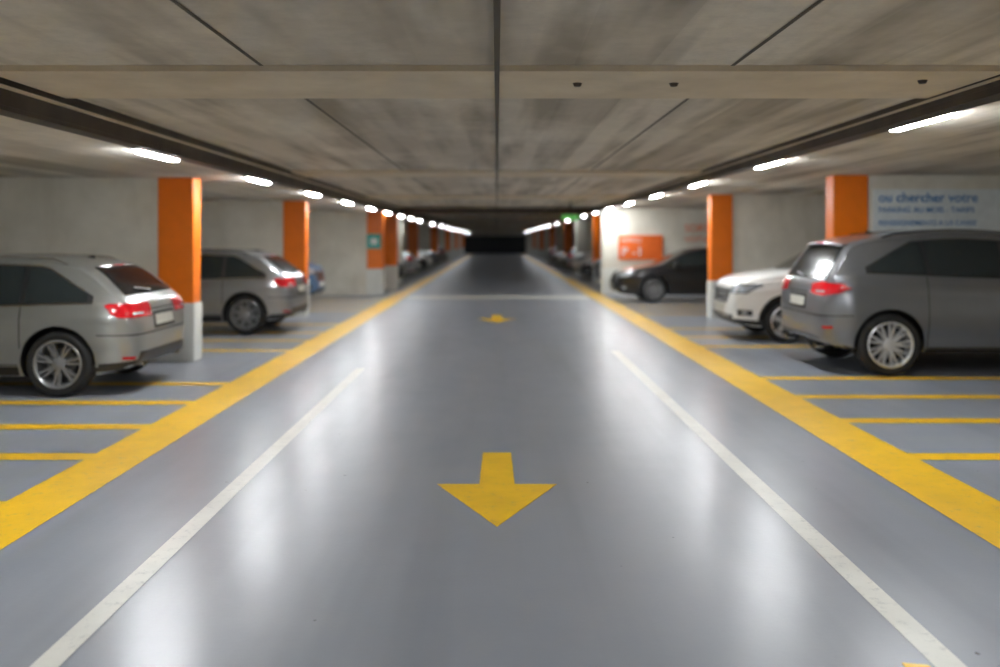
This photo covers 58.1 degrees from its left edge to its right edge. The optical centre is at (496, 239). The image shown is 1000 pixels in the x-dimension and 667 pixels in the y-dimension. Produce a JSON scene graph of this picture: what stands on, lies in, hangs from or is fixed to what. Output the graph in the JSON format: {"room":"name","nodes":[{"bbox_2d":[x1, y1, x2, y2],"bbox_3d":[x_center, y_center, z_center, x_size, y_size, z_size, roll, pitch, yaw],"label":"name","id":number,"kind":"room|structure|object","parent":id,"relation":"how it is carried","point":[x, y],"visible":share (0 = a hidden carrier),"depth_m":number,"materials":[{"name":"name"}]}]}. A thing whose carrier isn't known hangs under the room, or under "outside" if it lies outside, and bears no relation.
{"room":"parking garage","nodes":[
{"label":"parking garage","id":0,"kind":"room"},
{"bbox_2d":[0,178,157,361],"bbox_3d":[-6.865,0.390,11.960,4.870,2.420,0.260,0,0,0],"label":"wall partition","id":1,"kind":"structure","parent":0,"point":[117,218],"depth_m":11.83,"materials":[{"name":"paint"}]},
{"bbox_2d":[0,115,465,232],"bbox_3d":[-6.210,-0.915,49.000,6.180,0.190,114.000,0,0,0],"label":"ceiling","id":2,"kind":"structure","parent":0,"point":[27,149],"depth_m":10.18,"materials":[{"name":"concrete"}]},
{"bbox_2d":[129,148,177,160],"bbox_3d":[-3.200,-0.800,8.500,0.140,0.040,1.000,0,0,0],"label":"recessed light","id":3,"kind":"object","parent":2,"relation":"in","point":[136,150],"visible":0.54,"depth_m":8.31,"materials":[{"name":"white plastic"}]},
{"bbox_2d":[243,176,269,183],"bbox_3d":[-3.200,-0.800,12.100,0.140,0.040,1.000,0,0,0],"label":"recessed light","id":4,"kind":"object","parent":2,"relation":"in","point":[248,178],"visible":0.64,"depth_m":11.87,"materials":[{"name":"white plastic"}]},
{"bbox_2d":[247,178,269,183],"bbox_3d":[-3.200,-0.792,12.100,0.072,0.025,0.880,0,0,0],"label":"diffuser","id":5,"kind":"object","parent":4,"relation":"attached to","point":[251,179],"depth_m":12.00,"materials":[{"name":"white"}]},
{"bbox_2d":[201,201,282,257],"bbox_3d":[-6.875,0.390,18.960,4.850,2.420,0.260,0,0,0],"label":"wall partition","id":6,"kind":"structure","parent":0,"point":[253,225],"depth_m":18.83,"materials":[{"name":"paint"}]},
{"bbox_2d":[308,212,366,294],"bbox_3d":[-6.520,0.390,26.160,5.560,2.420,0.260,0,0,0],"label":"wall partition","id":7,"kind":"structure","parent":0,"point":[337,241],"depth_m":26.03,"materials":[{"name":"paint"}]},
{"bbox_2d":[403,222,407,250],"bbox_3d":[-6.675,0.390,41.160,5.250,2.420,0.260,0,0,0],"label":"wall partition","id":8,"kind":"structure","parent":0,"point":[405,224],"depth_m":41.03,"materials":[{"name":"paint"}]},
{"bbox_2d":[464,231,529,253],"bbox_3d":[0.000,0.295,106.100,19.000,2.610,0.200,0,0,0],"label":"wall","id":9,"kind":"structure","parent":0,"point":[474,233],"depth_m":106.01,"materials":[{"name":"paint"}]},
{"bbox_2d":[464,236,525,253],"bbox_3d":[-0.350,0.550,105.920,7.500,2.100,0.080,0,0,0],"label":"door","id":10,"kind":"structure","parent":9,"relation":"in","point":[472,244],"depth_m":105.88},
{"bbox_2d":[170,0,823,225],"bbox_3d":[0.000,-0.989,49.000,2.746,0.034,114.000,0,0,0],"label":"joint","id":11,"kind":"object","parent":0,"point":[496,3],"depth_m":4.96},
{"bbox_2d":[0,254,999,666],"bbox_3d":[0.000,1.700,49.000,19.000,0.200,114.400,0,0,0],"label":"floor","id":12,"kind":"structure","parent":0,"point":[346,548],"depth_m":5.59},
{"bbox_2d":[0,253,183,396],"bbox_3d":[-6.078,0.877,10.020,4.773,1.445,2.103,0,0,0],"label":"station wagon","id":13,"kind":"object","parent":12,"relation":"on","point":[67,320],"visible":1,"depth_m":9.21,"materials":[{"name":"paint"}]},
{"bbox_2d":[156,302,201,361],"bbox_3d":[-4.215,1.215,11.950,0.500,0.770,0.330,0,0,0],"label":"base","id":14,"kind":"object","parent":12,"relation":"on","point":[191,351],"visible":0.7,"depth_m":11.78,"materials":[{"name":"paint"}]},
{"bbox_2d":[158,178,200,302],"bbox_3d":[-4.215,0.005,11.950,0.470,1.650,0.300,0,0,0],"label":"pillar","id":15,"kind":"structure","parent":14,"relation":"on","point":[179,199],"depth_m":11.80,"materials":[{"name":"orange paint"}]},
{"bbox_2d":[30,368,364,666],"bbox_3d":[-1.695,1.597,1.600,0.110,0.001,19.200,0,0,0],"label":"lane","id":16,"kind":"object","parent":12,"relation":"on","point":[78,634],"visible":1,"depth_m":4.57,"materials":[{"name":"paint"}]},
{"bbox_2d":[0,283,414,503],"bbox_3d":[-6.125,1.597,23.550,6.250,0.001,44.100,0,0,0],"label":"bay","id":17,"kind":"object","parent":12,"relation":"on","point":[3,456],"visible":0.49,"depth_m":8.79,"materials":[{"name":"yellow paint"}]},
{"bbox_2d":[0,254,473,549],"bbox_3d":[-2.780,1.597,46.000,0.440,0.001,108.000,0,0,0],"label":"yellow floor line","id":18,"kind":"object","parent":12,"relation":"on","point":[24,512],"visible":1,"depth_m":7.10,"materials":[{"name":"paint"}]},
{"bbox_2d":[200,248,307,333],"bbox_3d":[-5.878,0.877,16.100,4.773,1.445,2.103,0,0,0],"label":"station wagon","id":19,"kind":"object","parent":12,"relation":"on","point":[248,290],"visible":0.44,"depth_m":15.27,"materials":[{"name":"paint"}]},
{"bbox_2d":[293,279,308,316],"bbox_3d":[-4.235,1.215,18.950,0.500,0.770,0.330,0,0,0],"label":"base","id":20,"kind":"object","parent":12,"relation":"on","point":[300,314],"visible":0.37,"depth_m":18.79,"materials":[{"name":"paint"}]},
{"bbox_2d":[283,201,307,278],"bbox_3d":[-4.235,0.005,18.950,0.470,1.650,0.300,0,0,0],"label":"shaft","id":21,"kind":"object","parent":20,"relation":"on","point":[295,213],"visible":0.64,"depth_m":18.80,"materials":[{"name":"orange paint"}]},
{"bbox_2d":[308,262,325,295],"bbox_3d":[-6.422,0.793,22.300,4.172,1.615,2.056,0,0,0],"label":"compact car","id":22,"kind":"object","parent":12,"relation":"on","point":[316,276],"visible":0.12,"depth_m":21.87,"materials":[{"name":"paint"}]},
{"bbox_2d":[366,268,384,294],"bbox_3d":[-3.525,1.215,26.150,0.500,0.770,0.330,0,0,0],"label":"base","id":23,"kind":"object","parent":12,"relation":"on","point":[375,278],"visible":0.89,"depth_m":25.98,"materials":[{"name":"paint"}]},
{"bbox_2d":[367,212,383,268],"bbox_3d":[-3.525,0.005,26.150,0.470,1.650,0.300,0,0,0],"label":"shaft","id":24,"kind":"object","parent":23,"relation":"on","point":[375,220],"visible":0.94,"depth_m":26.00,"materials":[{"name":"orange paint"}]},
{"bbox_2d":[367,234,380,248],"bbox_3d":[-3.550,0.040,25.955,0.400,0.420,0.030,0,0,0],"label":"wall sign","id":25,"kind":"object","parent":24,"relation":"attached to","point":[373,240],"visible":1,"depth_m":25.95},
{"bbox_2d":[384,266,398,289],"bbox_3d":[-3.455,1.215,29.150,0.500,0.770,0.330,0,0,0],"label":"base","id":26,"kind":"object","parent":12,"relation":"on","point":[391,272],"visible":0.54,"depth_m":28.98,"materials":[{"name":"paint"}]},
{"bbox_2d":[384,215,397,265],"bbox_3d":[-3.455,0.005,29.150,0.470,1.650,0.300,0,0,0],"label":"shaft","id":27,"kind":"object","parent":26,"relation":"on","point":[390,221],"visible":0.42,"depth_m":29.00,"materials":[{"name":"orange paint"}]},
{"bbox_2d":[398,262,405,278],"bbox_3d":[-5.574,0.890,32.000,4.576,1.420,2.103,0,0,0],"label":"sedan","id":28,"kind":"object","parent":12,"relation":"on","point":[402,272],"visible":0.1,"depth_m":31.57,"materials":[{"name":"paint"}]},
{"bbox_2d":[402,248,415,274],"bbox_3d":[-5.678,0.877,36.000,4.773,1.445,2.103,0,0,0],"label":"station wagon","id":29,"kind":"object","parent":12,"relation":"on","point":[409,263],"visible":0.16,"depth_m":35.22,"materials":[{"name":"paint"}]},
{"bbox_2d":[415,258,421,272],"bbox_3d":[-5.672,0.877,38.900,4.773,1.445,2.103,0,0,0],"label":"station wagon","id":30,"kind":"object","parent":12,"relation":"on","point":[418,264],"visible":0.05,"depth_m":38.37,"materials":[{"name":"paint"}]},
{"bbox_2d":[419,255,428,269],"bbox_3d":[-5.574,0.890,43.000,4.576,1.420,2.103,0,0,0],"label":"sedan","id":31,"kind":"object","parent":12,"relation":"on","point":[423,260],"visible":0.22,"depth_m":42.32,"materials":[{"name":"paint"}]},
{"bbox_2d":[419,250,432,266],"bbox_3d":[-5.372,0.793,45.900,4.172,1.615,2.056,0,0,0],"label":"compact suv","id":32,"kind":"object","parent":12,"relation":"on","point":[426,254],"visible":0.17,"depth_m":45.20,"materials":[{"name":"paint"}]},
{"bbox_2d":[430,250,437,263],"bbox_3d":[-5.709,0.733,50.200,4.846,1.735,2.214,0,0,0],"label":"suv","id":33,"kind":"object","parent":12,"relation":"on","point":[434,254],"visible":0.17,"depth_m":49.47,"materials":[{"name":"paint"}]},
{"bbox_2d":[438,245,445,260],"bbox_3d":[-5.678,0.877,57.300,4.773,1.445,2.103,0,0,0],"label":"station wagon","id":34,"kind":"object","parent":12,"relation":"on","point":[441,251],"visible":0.17,"depth_m":56.51,"materials":[{"name":"paint"}]},
{"bbox_2d":[445,251,449,260],"bbox_3d":[-3.835,1.215,69.150,0.500,0.770,0.330,0,0,0],"label":"base","id":35,"kind":"object","parent":12,"relation":"on","point":[447,252],"visible":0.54,"depth_m":68.98,"materials":[{"name":"paint"}]},
{"bbox_2d":[445,229,449,250],"bbox_3d":[-3.835,0.005,69.150,0.470,1.650,0.300,0,0,0],"label":"shaft","id":36,"kind":"object","parent":35,"relation":"on","point":[447,231],"visible":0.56,"depth_m":69.00,"materials":[{"name":"orange paint"}]},
{"bbox_2d":[450,250,454,258],"bbox_3d":[-3.835,1.215,76.150,0.500,0.770,0.330,0,0,0],"label":"base","id":37,"kind":"object","parent":12,"relation":"on","point":[452,252],"visible":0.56,"depth_m":75.98,"materials":[{"name":"paint"}]},
{"bbox_2d":[450,230,454,249],"bbox_3d":[-3.835,0.005,76.150,0.470,1.650,0.300,0,0,0],"label":"shaft","id":38,"kind":"object","parent":37,"relation":"on","point":[452,232],"visible":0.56,"depth_m":76.00,"materials":[{"name":"paint"}]},
{"bbox_2d":[437,452,556,525],"bbox_3d":[0.005,1.598,5.905,0.741,0.004,1.686,0,0,18],"label":"direction arrow","id":39,"kind":"object","parent":12,"relation":"on","point":[496,498],"visible":1,"depth_m":5.71,"materials":[{"name":"yellow paint"}]},
{"bbox_2d":[481,315,512,322],"bbox_3d":[0.005,1.598,18.285,0.741,0.004,1.686,0,0,18],"label":"direction arrow","id":40,"kind":"object","parent":12,"relation":"on","point":[495,318],"visible":1,"depth_m":18.07,"materials":[{"name":"yellow paint"}]},
{"bbox_2d":[405,296,589,298],"bbox_3d":[0.025,1.598,25.100,5.050,0.001,1.400,0,0,0],"label":"line","id":41,"kind":"object","parent":12,"relation":"on","point":[409,297],"visible":1,"depth_m":25.01,"materials":[{"name":"paint"}]},
{"bbox_2d":[539,250,543,258],"bbox_3d":[3.835,1.215,76.150,0.500,0.770,0.330,0,0,0],"label":"base","id":42,"kind":"object","parent":12,"relation":"on","point":[541,252],"visible":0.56,"depth_m":75.98,"materials":[{"name":"paint"}]},
{"bbox_2d":[539,229,543,249],"bbox_3d":[3.835,-0.045,76.150,0.470,1.750,0.300,0,0,0],"label":"shaft","id":43,"kind":"object","parent":42,"relation":"on","point":[541,231],"visible":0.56,"depth_m":76.00,"materials":[{"name":"orange paint"}]},
{"bbox_2d":[548,245,555,260],"bbox_3d":[5.678,0.877,57.300,4.773,1.445,2.103,0,0,0],"label":"station wagon","id":44,"kind":"object","parent":12,"relation":"on","point":[552,251],"visible":0.12,"depth_m":56.51,"materials":[{"name":"paint"}]},
{"bbox_2d":[556,253,563,264],"bbox_3d":[5.672,0.877,50.200,4.773,1.445,2.103,0,0,0],"label":"station wagon","id":45,"kind":"object","parent":12,"relation":"on","point":[559,257],"visible":0.12,"depth_m":49.53,"materials":[{"name":"paint"}]},
{"bbox_2d":[565,247,574,268],"bbox_3d":[5.678,0.877,43.000,4.773,1.445,2.103,0,0,0],"label":"station wagon","id":46,"kind":"object","parent":12,"relation":"on","point":[569,257],"visible":0.22,"depth_m":42.22,"materials":[{"name":"paint"}]},
{"bbox_2d":[573,251,592,276],"bbox_3d":[5.372,0.793,38.600,4.172,1.615,2.056,0,0,0],"label":"compact suv","id":47,"kind":"object","parent":12,"relation":"on","point":[579,258],"visible":0.15,"depth_m":37.87,"materials":[{"name":"paint"}]},
{"bbox_2d":[579,258,592,275],"bbox_3d":[5.574,0.890,35.600,4.576,1.420,2.103,0,0,0],"label":"sedan","id":48,"kind":"object","parent":12,"relation":"on","point":[585,268],"visible":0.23,"depth_m":34.90,"materials":[{"name":"paint"}]},
{"bbox_2d":[592,262,599,282],"bbox_3d":[3.835,1.215,33.650,0.500,0.770,0.330,0,0,0],"label":"base","id":49,"kind":"object","parent":12,"relation":"on","point":[594,279],"visible":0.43,"depth_m":33.49,"materials":[{"name":"paint"}]},
{"bbox_2d":[593,215,600,261],"bbox_3d":[3.835,-0.045,33.650,0.470,1.750,0.300,0,0,0],"label":"shaft","id":50,"kind":"object","parent":49,"relation":"on","point":[596,218],"visible":0.51,"depth_m":33.50,"materials":[{"name":"orange paint"}]},
{"bbox_2d":[592,259,600,278],"bbox_3d":[5.709,0.733,30.600,4.846,1.735,2.214,0,0,0],"label":"suv","id":51,"kind":"object","parent":12,"relation":"on","point":[597,265],"visible":0.11,"depth_m":30.11,"materials":[{"name":"paint"}]},
{"bbox_2d":[600,268,617,293],"bbox_3d":[3.335,1.215,26.750,0.500,0.770,0.330,0,0,0],"label":"base","id":52,"kind":"object","parent":12,"relation":"on","point":[605,273],"visible":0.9,"depth_m":26.58,"materials":[{"name":"paint"}]},
{"bbox_2d":[601,209,617,267],"bbox_3d":[3.335,-0.045,26.750,0.470,1.750,0.300,0,0,0],"label":"shaft","id":53,"kind":"object","parent":52,"relation":"on","point":[609,218],"visible":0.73,"depth_m":26.60,"materials":[{"name":"paint"}]},
{"bbox_2d":[610,247,707,302],"bbox_3d":[5.324,0.890,23.850,4.576,1.420,2.103,0,0,0],"label":"sedan","id":54,"kind":"object","parent":12,"relation":"on","point":[683,271],"visible":0.59,"depth_m":22.99,"materials":[{"name":"paint"}]},
{"bbox_2d":[707,280,720,318],"bbox_3d":[4.550,1.215,18.350,0.470,0.770,0.330,0,0,0],"label":"base","id":55,"kind":"object","parent":12,"relation":"on","point":[710,284],"visible":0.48,"depth_m":18.19,"materials":[{"name":"paint"}]},
{"bbox_2d":[708,195,732,280],"bbox_3d":[4.550,-0.045,18.350,0.440,1.750,0.300,0,0,0],"label":"shaft","id":56,"kind":"object","parent":55,"relation":"on","point":[720,207],"visible":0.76,"depth_m":18.20,"materials":[{"name":"orange paint"}]},
{"bbox_2d":[713,250,804,342],"bbox_3d":[5.762,0.793,14.850,4.172,1.615,2.056,0,0,0],"label":"compact suv","id":57,"kind":"object","parent":12,"relation":"on","point":[751,300],"visible":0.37,"depth_m":14.11,"materials":[{"name":"paint"}]},
{"bbox_2d":[521,254,999,548],"bbox_3d":[2.835,1.597,46.000,0.470,0.001,108.000,0,0,0],"label":"yellow floor line","id":58,"kind":"object","parent":12,"relation":"on","point":[976,511],"visible":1,"depth_m":7.13,"materials":[{"name":"paint"}]},
{"bbox_2d":[612,351,966,666],"bbox_3d":[1.700,1.597,2.500,0.120,0.001,21.000,0,0,0],"label":"white floor line","id":59,"kind":"object","parent":12,"relation":"on","point":[912,630],"visible":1,"depth_m":4.61,"materials":[{"name":"paint"}]},
{"bbox_2d":[581,283,999,459],"bbox_3d":[6.160,1.597,23.550,6.180,0.001,44.100,0,0,0],"label":"bay","id":60,"kind":"object","parent":12,"relation":"on","point":[921,456],"visible":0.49,"depth_m":9.18,"materials":[{"name":"yellow paint"}]},
{"bbox_2d":[781,229,999,375],"bbox_3d":[6.251,0.733,11.500,4.846,1.735,2.214,0,0,0],"label":"suv","id":61,"kind":"object","parent":12,"relation":"on","point":[888,298],"visible":1,"depth_m":10.62,"materials":[{"name":"paint"}]},
{"bbox_2d":[902,663,929,666],"bbox_3d":[1.580,1.598,3.300,0.120,0.004,0.200,0,0,0],"label":"direction arrow","id":62,"kind":"object","parent":12,"relation":"on","point":[904,664],"depth_m":3.38,"materials":[{"name":"paint"}]},
{"bbox_3d":[3.835,1.215,69.150,0.500,0.770,0.330,0,0,0],"label":"base","id":63,"kind":"object","parent":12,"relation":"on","visible":0},
{"bbox_2d":[544,228,548,250],"bbox_3d":[3.835,-0.045,69.150,0.470,1.750,0.300,0,0,0],"label":"shaft","id":64,"kind":"object","parent":63,"relation":"on","point":[546,230],"visible":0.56,"depth_m":69.00,"materials":[{"name":"paint"}]},
{"bbox_3d":[-3.835,1.215,41.150,0.500,0.770,0.330,0,0,0],"label":"base","id":65,"kind":"object","parent":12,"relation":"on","visible":0},
{"bbox_2d":[408,222,418,257],"bbox_3d":[-3.835,0.005,41.150,0.470,1.650,0.300,0,0,0],"label":"shaft","id":66,"kind":"object","parent":65,"relation":"on","point":[413,227],"visible":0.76,"depth_m":41.00,"materials":[{"name":"orange paint"}]},
{"bbox_3d":[3.835,1.215,41.150,0.500,0.770,0.330,0,0,0],"label":"base","id":67,"kind":"object","parent":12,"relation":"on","visible":0},
{"bbox_2d":[575,220,585,255],"bbox_3d":[3.835,-0.045,41.150,0.470,1.750,0.300,0,0,0],"label":"shaft","id":68,"kind":"object","parent":67,"relation":"on","point":[580,225],"visible":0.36,"depth_m":41.00,"materials":[{"name":"paint"}]},
{"bbox_3d":[-3.835,1.215,34.150,0.500,0.770,0.330,0,0,0],"label":"base","id":69,"kind":"object","parent":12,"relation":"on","visible":0},
{"bbox_2d":[398,218,402,261],"bbox_3d":[-3.835,0.005,34.150,0.470,1.650,0.300,0,0,0],"label":"shaft","id":70,"kind":"object","parent":69,"relation":"on","point":[400,220],"visible":0.44,"depth_m":34.00,"materials":[{"name":"paint"}]},
{"bbox_3d":[3.835,1.215,48.150,0.500,0.770,0.330,0,0,0],"label":"base","id":71,"kind":"object","parent":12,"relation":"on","visible":0},
{"bbox_2d":[564,223,572,255],"bbox_3d":[3.835,-0.045,48.150,0.470,1.750,0.300,0,0,0],"label":"shaft","id":72,"kind":"object","parent":71,"relation":"on","point":[568,227],"visible":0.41,"depth_m":48.01,"materials":[{"name":"orange paint"}]},
{"bbox_3d":[-3.835,1.215,48.150,0.500,0.770,0.330,0,0,0],"label":"base","id":73,"kind":"object","parent":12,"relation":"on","visible":0},
{"bbox_2d":[421,225,429,251],"bbox_3d":[-3.835,0.005,48.150,0.470,1.650,0.300,0,0,0],"label":"shaft","id":74,"kind":"object","parent":73,"relation":"on","point":[425,229],"visible":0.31,"depth_m":48.01,"materials":[{"name":"paint"}]},
{"bbox_3d":[-3.835,1.215,55.150,0.500,0.770,0.330,0,0,0],"label":"base","id":75,"kind":"object","parent":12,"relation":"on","visible":0},
{"bbox_2d":[430,227,437,253],"bbox_3d":[-3.835,0.005,55.150,0.470,1.650,0.300,0,0,0],"label":"shaft","id":76,"kind":"object","parent":75,"relation":"on","point":[433,230],"visible":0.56,"depth_m":55.00,"materials":[{"name":"orange paint"}]},
{"bbox_3d":[3.835,1.215,55.150,0.500,0.770,0.330,0,0,0],"label":"base","id":77,"kind":"object","parent":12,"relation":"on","visible":0},
{"bbox_2d":[556,225,563,253],"bbox_3d":[3.835,-0.045,55.150,0.470,1.750,0.300,0,0,0],"label":"shaft","id":78,"kind":"object","parent":77,"relation":"on","point":[559,228],"visible":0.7,"depth_m":55.00,"materials":[{"name":"paint"}]},
{"bbox_3d":[-3.835,1.215,62.150,0.500,0.770,0.330,0,0,0],"label":"base","id":79,"kind":"object","parent":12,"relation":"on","visible":0},
{"bbox_2d":[438,228,444,249],"bbox_3d":[-3.835,0.005,62.150,0.470,1.650,0.300,0,0,0],"label":"shaft","id":80,"kind":"object","parent":79,"relation":"on","point":[441,231],"visible":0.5,"depth_m":62.00,"materials":[{"name":"paint"}]},
{"bbox_3d":[3.835,1.215,62.150,0.500,0.770,0.330,0,0,0],"label":"base","id":81,"kind":"object","parent":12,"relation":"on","visible":0},
{"bbox_2d":[549,227,555,249],"bbox_3d":[3.835,-0.045,62.150,0.470,1.750,0.300,0,0,0],"label":"shaft","id":82,"kind":"object","parent":81,"relation":"on","point":[552,230],"visible":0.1,"depth_m":62.00,"materials":[{"name":"orange paint"}]},
{"bbox_3d":[5.010,1.215,12.900,0.530,0.770,0.330,0,0,0],"label":"base","id":83,"kind":"object","parent":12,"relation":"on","visible":0},
{"bbox_2d":[826,175,867,238],"bbox_3d":[5.010,-0.045,12.900,0.500,1.750,0.300,0,0,0],"label":"shaft","id":84,"kind":"object","parent":83,"relation":"on","point":[846,195],"visible":0.49,"depth_m":12.75,"materials":[{"name":"orange paint"}]},
{"bbox_2d":[0,0,999,226],"bbox_3d":[0.000,-1.135,49.000,19.000,0.250,114.400,0,0,0],"label":"ceiling","id":85,"kind":"structure","parent":0,"point":[287,133],"depth_m":4.90,"materials":[{"name":"concrete"}]},
{"bbox_2d":[0,77,471,232],"bbox_3d":[-3.060,-0.915,49.000,0.120,0.190,114.000,0,0,0],"label":"ceiling beam","id":86,"kind":"structure","parent":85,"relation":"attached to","point":[8,98],"depth_m":7.75,"materials":[{"name":"metal"}]},
{"bbox_2d":[0,104,469,232],"bbox_3d":[-3.070,-0.804,49.000,0.140,0.029,114.000,0,0,0],"label":"flange","id":87,"kind":"object","parent":86,"relation":"attached to","point":[6,111],"visible":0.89,"depth_m":7.77,"materials":[{"name":"metal"}]},
{"bbox_2d":[0,83,469,231],"bbox_3d":[-2.990,-0.930,49.000,0.020,0.020,114.000,0,0,0],"label":"conduit","id":88,"kind":"object","parent":86,"relation":"attached to","point":[3,86],"visible":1,"depth_m":7.60,"materials":[{"name":"galvanized steel"}]},
{"bbox_2d":[291,170,701,176],"bbox_3d":[-0.005,-0.993,13.500,5.930,0.035,1.000,0,0,0],"label":"trim","id":89,"kind":"structure","parent":85,"relation":"attached to","point":[306,173],"depth_m":13.19,"materials":[{"name":"concrete"}]},
{"bbox_2d":[399,208,593,213],"bbox_3d":[-0.015,-0.874,27.150,5.830,0.188,0.300,0,0,0],"label":"crossbeam","id":90,"kind":"object","parent":85,"relation":"attached to","point":[401,210],"visible":1,"depth_m":27.00,"materials":[{"name":"concrete"}]},
{"bbox_2d":[419,214,573,214],"bbox_3d":[-0.005,-0.993,34.500,5.930,0.035,1.000,0,0,0],"label":"trim","id":91,"kind":"structure","parent":85,"relation":"attached to","point":[419,214],"depth_m":34.41,"materials":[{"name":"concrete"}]},
{"bbox_2d":[432,218,560,218],"bbox_3d":[-0.005,-0.993,41.900,5.930,0.035,1.000,0,0,0],"label":"trim","id":92,"kind":"structure","parent":85,"relation":"attached to","point":[432,218],"depth_m":41.40,"materials":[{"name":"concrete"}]},
{"bbox_2d":[366,195,627,198],"bbox_3d":[-0.005,-0.993,20.900,5.930,0.035,1.000,0,0,0],"label":"trim","id":93,"kind":"structure","parent":85,"relation":"attached to","point":[368,196],"depth_m":20.40,"materials":[{"name":"concrete"}]},
{"bbox_2d":[442,221,551,221],"bbox_3d":[-0.005,-0.993,49.300,5.930,0.035,1.000,0,0,0],"label":"trim","id":94,"kind":"structure","parent":85,"relation":"attached to","point":[442,221],"depth_m":48.80,"materials":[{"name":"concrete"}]},
{"bbox_2d":[450,224,543,224],"bbox_3d":[-0.005,-0.993,56.500,5.930,0.035,1.000,0,0,0],"label":"trim","id":95,"kind":"structure","parent":85,"relation":"attached to","point":[450,224],"depth_m":56.60,"materials":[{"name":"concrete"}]},
{"bbox_2d":[459,227,534,227],"bbox_3d":[-0.005,-0.993,71.500,5.930,0.035,1.000,0,0,0],"label":"trim","id":96,"kind":"structure","parent":85,"relation":"attached to","point":[459,227],"depth_m":71.00,"materials":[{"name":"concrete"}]},
{"bbox_2d":[463,228,530,228],"bbox_3d":[-0.005,-0.993,78.500,5.930,0.035,1.000,0,0,0],"label":"trim","id":97,"kind":"structure","parent":85,"relation":"attached to","point":[463,228],"depth_m":78.00,"materials":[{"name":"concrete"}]},
{"bbox_2d":[466,229,527,229],"bbox_3d":[-0.005,-0.992,86.500,5.930,0.035,1.000,0,0,0],"label":"trim","id":98,"kind":"structure","parent":85,"relation":"attached to","point":[466,229],"depth_m":86.00,"materials":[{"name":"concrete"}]},
{"bbox_2d":[0,65,999,97],"bbox_3d":[-0.005,-0.993,5.700,5.930,0.035,1.000,0,0,0],"label":"ceiling beam","id":99,"kind":"structure","parent":85,"relation":"attached to","point":[65,81],"depth_m":5.50,"materials":[{"name":"concrete"}]},
{"bbox_2d":[562,202,578,219],"bbox_3d":[1.950,-0.770,24.000,0.440,0.480,0.080,0,0,0],"label":"exit sign","id":100,"kind":"object","parent":85,"relation":"hanging from","point":[564,217],"visible":1,"depth_m":23.96,"materials":[{"name":"green plastic"}]},
{"bbox_2d":[522,74,999,231],"bbox_3d":[3.040,-0.965,49.000,0.120,0.090,114.000,0,0,0],"label":"web","id":101,"kind":"object","parent":85,"relation":"attached to","point":[995,83],"visible":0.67,"depth_m":7.85,"materials":[{"name":"metal"}]},
{"bbox_2d":[522,85,999,232],"bbox_3d":[3.055,-0.895,49.000,0.150,0.049,114.000,0,0,0],"label":"flange","id":102,"kind":"object","parent":101,"relation":"attached to","point":[989,95],"visible":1,"depth_m":7.57,"materials":[{"name":"metal"}]},
{"bbox_2d":[523,76,999,231],"bbox_3d":[2.973,-0.957,49.000,0.015,0.015,114.000,0,0,0],"label":"conduit","id":103,"kind":"object","parent":101,"relation":"attached to","point":[996,78],"visible":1,"depth_m":7.42,"materials":[{"name":"dark steel"}]},
{"bbox_2d":[586,220,592,251],"bbox_3d":[6.675,0.340,41.160,5.250,2.520,0.260,0,0,0],"label":"wall partition","id":104,"kind":"structure","parent":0,"point":[589,223],"depth_m":41.03,"materials":[{"name":"paint"}]},
{"bbox_2d":[618,209,707,293],"bbox_3d":[6.425,0.340,26.760,5.750,2.520,0.260,0,0,0],"label":"wall partition","id":105,"kind":"structure","parent":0,"point":[669,223],"depth_m":26.63,"materials":[{"name":"paint"}]},
{"bbox_2d":[618,225,707,259],"bbox_3d":[5.067,0.061,26.603,2.954,1.037,0.041,0,0,0],"label":"wall sign","id":106,"kind":"object","parent":105,"relation":"attached to","point":[630,247],"visible":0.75,"depth_m":26.59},
{"bbox_2d":[528,100,999,231],"bbox_3d":[6.200,-0.965,49.000,6.200,0.090,114.000,0,0,0],"label":"ceiling","id":107,"kind":"structure","parent":0,"point":[967,142],"depth_m":10.68,"materials":[{"name":"concrete"}]},
{"bbox_2d":[755,159,788,168],"bbox_3d":[3.220,-0.900,10.650,0.140,0.040,1.000,0,0,0],"label":"recessed light","id":108,"kind":"object","parent":107,"relation":"in","point":[779,162],"visible":0.43,"depth_m":10.49,"materials":[{"name":"white plastic"}]},
{"bbox_2d":[891,111,962,130],"bbox_3d":[3.220,-0.900,6.850,0.140,0.040,1.000,0,0,0],"label":"recessed light","id":109,"kind":"object","parent":107,"relation":"in","point":[952,114],"visible":0.39,"depth_m":6.74,"materials":[{"name":"white plastic"}]},
{"bbox_2d":[733,195,825,272],"bbox_3d":[7.025,0.340,18.360,4.550,2.520,0.260,0,0,0],"label":"wall partition","id":110,"kind":"structure","parent":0,"point":[768,230],"depth_m":18.23,"materials":[{"name":"paint"}]},
{"bbox_2d":[868,175,999,231],"bbox_3d":[7.270,0.340,12.910,4.060,2.520,0.260,0,0,0],"label":"wall partition","id":111,"kind":"structure","parent":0,"point":[874,181],"depth_m":12.78,"materials":[{"name":"paint"}]},
{"bbox_2d":[873,189,999,230],"bbox_3d":[6.515,-0.425,12.760,2.370,0.590,0.020,0,0,0],"label":"sign","id":112,"kind":"object","parent":111,"relation":"attached to","point":[986,212],"visible":0.89,"depth_m":12.75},
{"bbox_2d":[879,207,973,212],"bbox_3d":[6.083,-0.427,12.745,1.353,0.079,0.004,0,0,0],"label":"lettering","id":113,"kind":"object","parent":112,"relation":"attached to","point":[927,208],"visible":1,"depth_m":12.74},
{"bbox_2d":[879,220,976,224],"bbox_3d":[6.099,-0.244,12.745,1.385,0.072,0.004,0,0,0],"label":"lettering","id":114,"kind":"object","parent":112,"relation":"attached to","point":[919,222],"visible":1,"depth_m":12.74},
{"bbox_2d":[879,192,977,201],"bbox_3d":[6.106,-0.604,12.745,1.405,0.137,0.004,0,0,0],"label":"lettering","id":115,"kind":"object","parent":112,"relation":"attached to","point":[928,196],"visible":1,"depth_m":12.74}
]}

